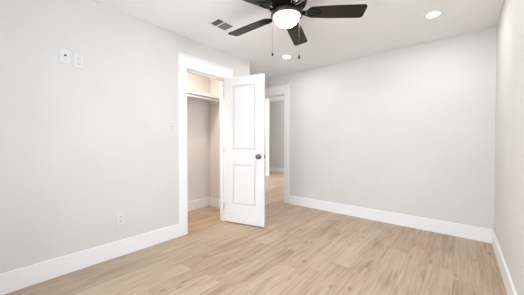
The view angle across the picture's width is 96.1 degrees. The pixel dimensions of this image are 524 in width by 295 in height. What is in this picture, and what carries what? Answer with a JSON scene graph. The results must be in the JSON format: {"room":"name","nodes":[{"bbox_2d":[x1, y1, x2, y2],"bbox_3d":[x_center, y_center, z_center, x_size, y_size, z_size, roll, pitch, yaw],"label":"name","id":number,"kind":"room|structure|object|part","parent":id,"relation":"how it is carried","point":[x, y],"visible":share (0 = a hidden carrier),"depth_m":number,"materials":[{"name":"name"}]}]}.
{"room":"empty bedroom","nodes":[
{"label":"empty bedroom","id":0,"kind":"room"},
{"bbox_2d":[0,0,249,273],"bbox_3d":[-1.302,-0.135,2.592,0.120,2.440,3.272,1,1,40],"label":"wall","id":1,"kind":"structure","parent":0,"point":[80,149],"depth_m":2.13,"materials":[{"name":"white paint"}]},
{"bbox_2d":[60,49,70,64],"bbox_3d":[-1.689,-0.779,2.022,0.015,0.117,0.072,1,1,40],"label":"cable plate","id":2,"kind":"object","parent":1,"relation":"attached to","point":[64,54],"visible":1,"depth_m":2.02,"materials":[{"name":"white plastic"}]},
{"bbox_2d":[74,54,83,68],"bbox_3d":[-1.631,-0.766,2.096,0.009,0.117,0.072,1,1,40],"label":"wall outlet","id":3,"kind":"object","parent":1,"relation":"attached to","point":[78,59],"visible":1,"depth_m":2.09,"materials":[{"name":"white plastic"}]},
{"bbox_2d":[0,197,219,294],"bbox_3d":[-1.581,1.002,2.856,0.894,0.158,3.287,1,1,40],"label":"baseboard","id":4,"kind":"structure","parent":1,"relation":"attached to","point":[20,278],"depth_m":2.15,"materials":[{"name":"white paint"}]},
{"bbox_2d":[117,213,124,225],"bbox_3d":[-1.420,0.719,2.366,0.009,0.117,0.072,1,1,40],"label":"wall outlet","id":5,"kind":"object","parent":1,"relation":"attached to","point":[120,217],"visible":1,"depth_m":2.36,"materials":[{"name":"white plastic"}]},
{"bbox_2d":[170,122,174,131],"bbox_3d":[-1.055,-0.243,2.780,0.013,0.117,0.072,1,1,40],"label":"light switch","id":6,"kind":"object","parent":1,"relation":"attached to","point":[172,124],"visible":1,"depth_m":2.78,"materials":[{"name":"white plastic"}]},
{"bbox_2d":[177,52,233,235],"bbox_3d":[-0.718,-0.035,3.164,0.033,2.222,0.893,1,1,40],"label":"trim","id":7,"kind":"structure","parent":1,"relation":"attached to","point":[185,61],"depth_m":2.89,"materials":[{"name":"white paint"}]},
{"bbox_2d":[187,69,224,220],"bbox_3d":[-0.779,0.039,3.211,0.120,2.073,0.665,1,1,40],"label":"trim","id":8,"kind":"structure","parent":1,"relation":"attached to","point":[222,184],"depth_m":3.44,"materials":[{"name":"white paint"}]},
{"bbox_2d":[224,73,264,226],"bbox_3d":[-0.249,0.037,3.263,0.640,2.038,0.173,0,1,24],"label":"door","id":9,"kind":"structure","parent":1,"relation":"in","point":[244,96],"depth_m":3.24,"materials":[{"name":"white paint"}]},
{"bbox_2d":[187,72,209,201],"bbox_3d":[-1.281,-0.156,3.976,0.120,2.440,3.010,1,1,40],"label":"wall","id":10,"kind":"structure","parent":0,"point":[198,110],"depth_m":4.09,"materials":[{"name":"paint"}]},
{"bbox_2d":[187,90,219,104],"bbox_3d":[-1.407,-0.812,3.458,0.346,0.106,1.832,1,1,40],"label":"closet shelf","id":11,"kind":"object","parent":10,"relation":"attached to","point":[214,99],"visible":0.12,"depth_m":3.83,"materials":[{"name":"white paint"}]},
{"bbox_3d":[-1.287,-0.782,3.357,0.033,0.033,1.832,1,1,40],"label":"hanging rod","id":12,"kind":"part","parent":11,"relation":"part of","materials":[{"name":"white paint"}]},
{"bbox_3d":[-1.284,-0.844,3.354,0.016,0.039,1.832,1,1,40],"label":"rail","id":13,"kind":"part","parent":11,"relation":"part of","materials":[{"name":"white paint"}]},
{"bbox_2d":[210,78,219,198],"bbox_3d":[-0.618,-0.158,4.078,0.759,2.440,0.120,1,1,40],"label":"wall","id":14,"kind":"structure","parent":0,"point":[214,84],"depth_m":4.18,"materials":[{"name":"paint"}]},
{"bbox_2d":[4,171,506,294],"bbox_3d":[-0.486,1.077,5.098,8.124,0.060,8.360,1,1,40],"label":"floor","id":15,"kind":"structure","parent":0,"point":[299,250],"depth_m":2.19,"materials":[{"name":"brown wood"}]},
{"bbox_2d":[269,100,283,167],"bbox_3d":[1.175,-0.439,9.069,5.490,2.850,0.120,1,1,40],"label":"wall","id":16,"kind":"structure","parent":0,"point":[276,108],"depth_m":9.49,"materials":[{"name":"white paint"}]},
{"bbox_2d":[269,167,283,171],"bbox_3d":[1.131,0.908,9.038,5.250,0.158,0.015,1,1,40],"label":"baseboard","id":17,"kind":"structure","parent":16,"relation":"attached to","point":[270,168],"depth_m":9.49,"materials":[{"name":"white paint"}]},
{"bbox_2d":[269,96,283,101],"bbox_3d":[-0.051,-1.882,7.602,5.490,0.080,3.910,1,1,40],"label":"ceiling","id":18,"kind":"structure","parent":0,"point":[280,97],"depth_m":9.15,"materials":[{"name":"paint"}]},
{"bbox_2d":[91,0,503,78],"bbox_3d":[-0.223,-1.389,2.194,4.014,0.080,4.330,1,1,40],"label":"ceiling","id":19,"kind":"structure","parent":0,"point":[385,25],"depth_m":2.64,"materials":[{"name":"paint"}]},
{"bbox_2d":[208,17,235,31],"bbox_3d":[-0.441,-1.353,2.598,0.188,0.006,0.252,1,1,40],"label":"ceiling vent","id":20,"kind":"object","parent":19,"relation":"in","point":[219,23],"visible":1,"depth_m":2.59,"materials":[{"name":"white metal"}]},
{"bbox_2d":[281,55,291,58],"bbox_3d":[0.373,-1.367,3.558,0.164,0.006,0.164,1,1,40],"label":"recessed light","id":21,"kind":"object","parent":19,"relation":"in","point":[283,56],"visible":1,"depth_m":3.55,"materials":[{"name":"white paint"}]},
{"bbox_2d":[228,0,366,58],"bbox_3d":[0.173,-1.050,2.023,1.229,0.593,1.276,1,1,40],"label":"ceiling fan","id":22,"kind":"object","parent":19,"relation":"hanging from","point":[287,14],"visible":1,"depth_m":1.97,"materials":[{"name":"brown wood"}]},
{"bbox_3d":[-0.115,-1.146,2.254,0.485,0.007,0.148,1,12,38],"label":"blade","id":23,"kind":"part","parent":22,"relation":"part of","materials":[{"name":"brown wood"}]},
{"bbox_3d":[-0.135,-1.139,1.770,0.485,0.007,0.148,-1,12,-34],"label":"blade","id":24,"kind":"part","parent":22,"relation":"part of","materials":[{"name":"brown wood"}]},
{"bbox_3d":[0.089,-0.966,2.001,0.003,0.324,0.003,0,1,-20],"label":"pull chain","id":25,"kind":"part","parent":22,"relation":"part of","materials":[{"name":"grey metal"}]},
{"bbox_3d":[0.208,-1.069,2.000,0.208,0.083,0.208,1,1,40],"label":"lamp shade","id":26,"kind":"part","parent":22,"relation":"part of","materials":[{"name":"white glass"}]},
{"bbox_3d":[0.352,-1.148,2.385,0.148,0.007,0.485,-11,-3,20],"label":"blade","id":27,"kind":"part","parent":22,"relation":"part of","materials":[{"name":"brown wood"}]},
{"bbox_3d":[0.621,-1.142,1.982,0.485,0.007,0.148,0,-10,2],"label":"blade","id":28,"kind":"part","parent":22,"relation":"part of","materials":[{"name":"brown wood"}]},
{"bbox_2d":[423,10,442,18],"bbox_3d":[1.742,-1.349,2.397,0.164,0.006,0.164,1,1,40],"label":"recessed light","id":29,"kind":"object","parent":19,"relation":"in","point":[437,13],"visible":1,"depth_m":2.39,"materials":[{"name":"white plastic"}]},
{"bbox_2d":[427,12,439,17],"bbox_3d":[1.742,-1.351,2.397,0.109,0.001,0.109,1,1,40],"label":"diffuser","id":30,"kind":"object","parent":29,"relation":"attached to","point":[431,14],"depth_m":2.39,"materials":[{"name":"white plastic"}]},
{"bbox_2d":[265,26,496,229],"bbox_3d":[-0.350,-0.420,5.235,8.124,2.930,0.120,1,1,40],"label":"wall","id":31,"kind":"structure","parent":0,"point":[409,130],"depth_m":3.21,"materials":[{"name":"white paint"}]},
{"bbox_2d":[265,94,283,98],"bbox_3d":[0.179,0.007,4.792,0.800,2.088,0.120,1,1,40],"label":"trim","id":32,"kind":"structure","parent":31,"relation":"attached to","point":[282,94],"depth_m":4.70,"materials":[{"name":"white paint"}]},
{"bbox_2d":[265,84,289,203],"bbox_3d":[0.131,-0.069,4.732,1.020,2.243,0.033,1,1,40],"label":"trim","id":33,"kind":"structure","parent":31,"relation":"attached to","point":[282,89],"depth_m":4.45,"materials":[{"name":"white paint"}]},
{"bbox_2d":[289,195,491,242],"bbox_3d":[1.558,0.991,3.549,2.736,0.158,0.015,1,1,40],"label":"baseboard","id":34,"kind":"structure","parent":31,"relation":"attached to","point":[443,227],"depth_m":3.23,"materials":[{"name":"white paint"}]},
{"bbox_2d":[494,0,523,294],"bbox_3d":[1.301,-0.111,1.000,0.120,2.440,4.210,1,1,40],"label":"wall","id":35,"kind":"structure","parent":0,"point":[509,113],"depth_m":1.81,"materials":[{"name":"white paint"}]},
{"bbox_2d":[492,229,517,294],"bbox_3d":[1.250,1.029,1.060,0.015,0.158,4.210,1,1,40],"label":"baseboard","id":36,"kind":"structure","parent":35,"relation":"attached to","point":[510,288],"depth_m":1.92,"materials":[{"name":"white paint"}]},
{"bbox_3d":[-0.720,-0.438,9.031,2.410,2.850,0.130,1,1,40],"label":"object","id":37,"kind":"structure","parent":0,"visible":0},
{"bbox_2d":[265,101,268,171],"bbox_3d":[0.145,-0.302,8.287,0.163,2.600,0.148,1,1,40],"label":"trim","id":38,"kind":"structure","parent":37,"relation":"attached to","point":[266,102],"depth_m":8.21,"materials":[{"name":"white paint"}]}
]}

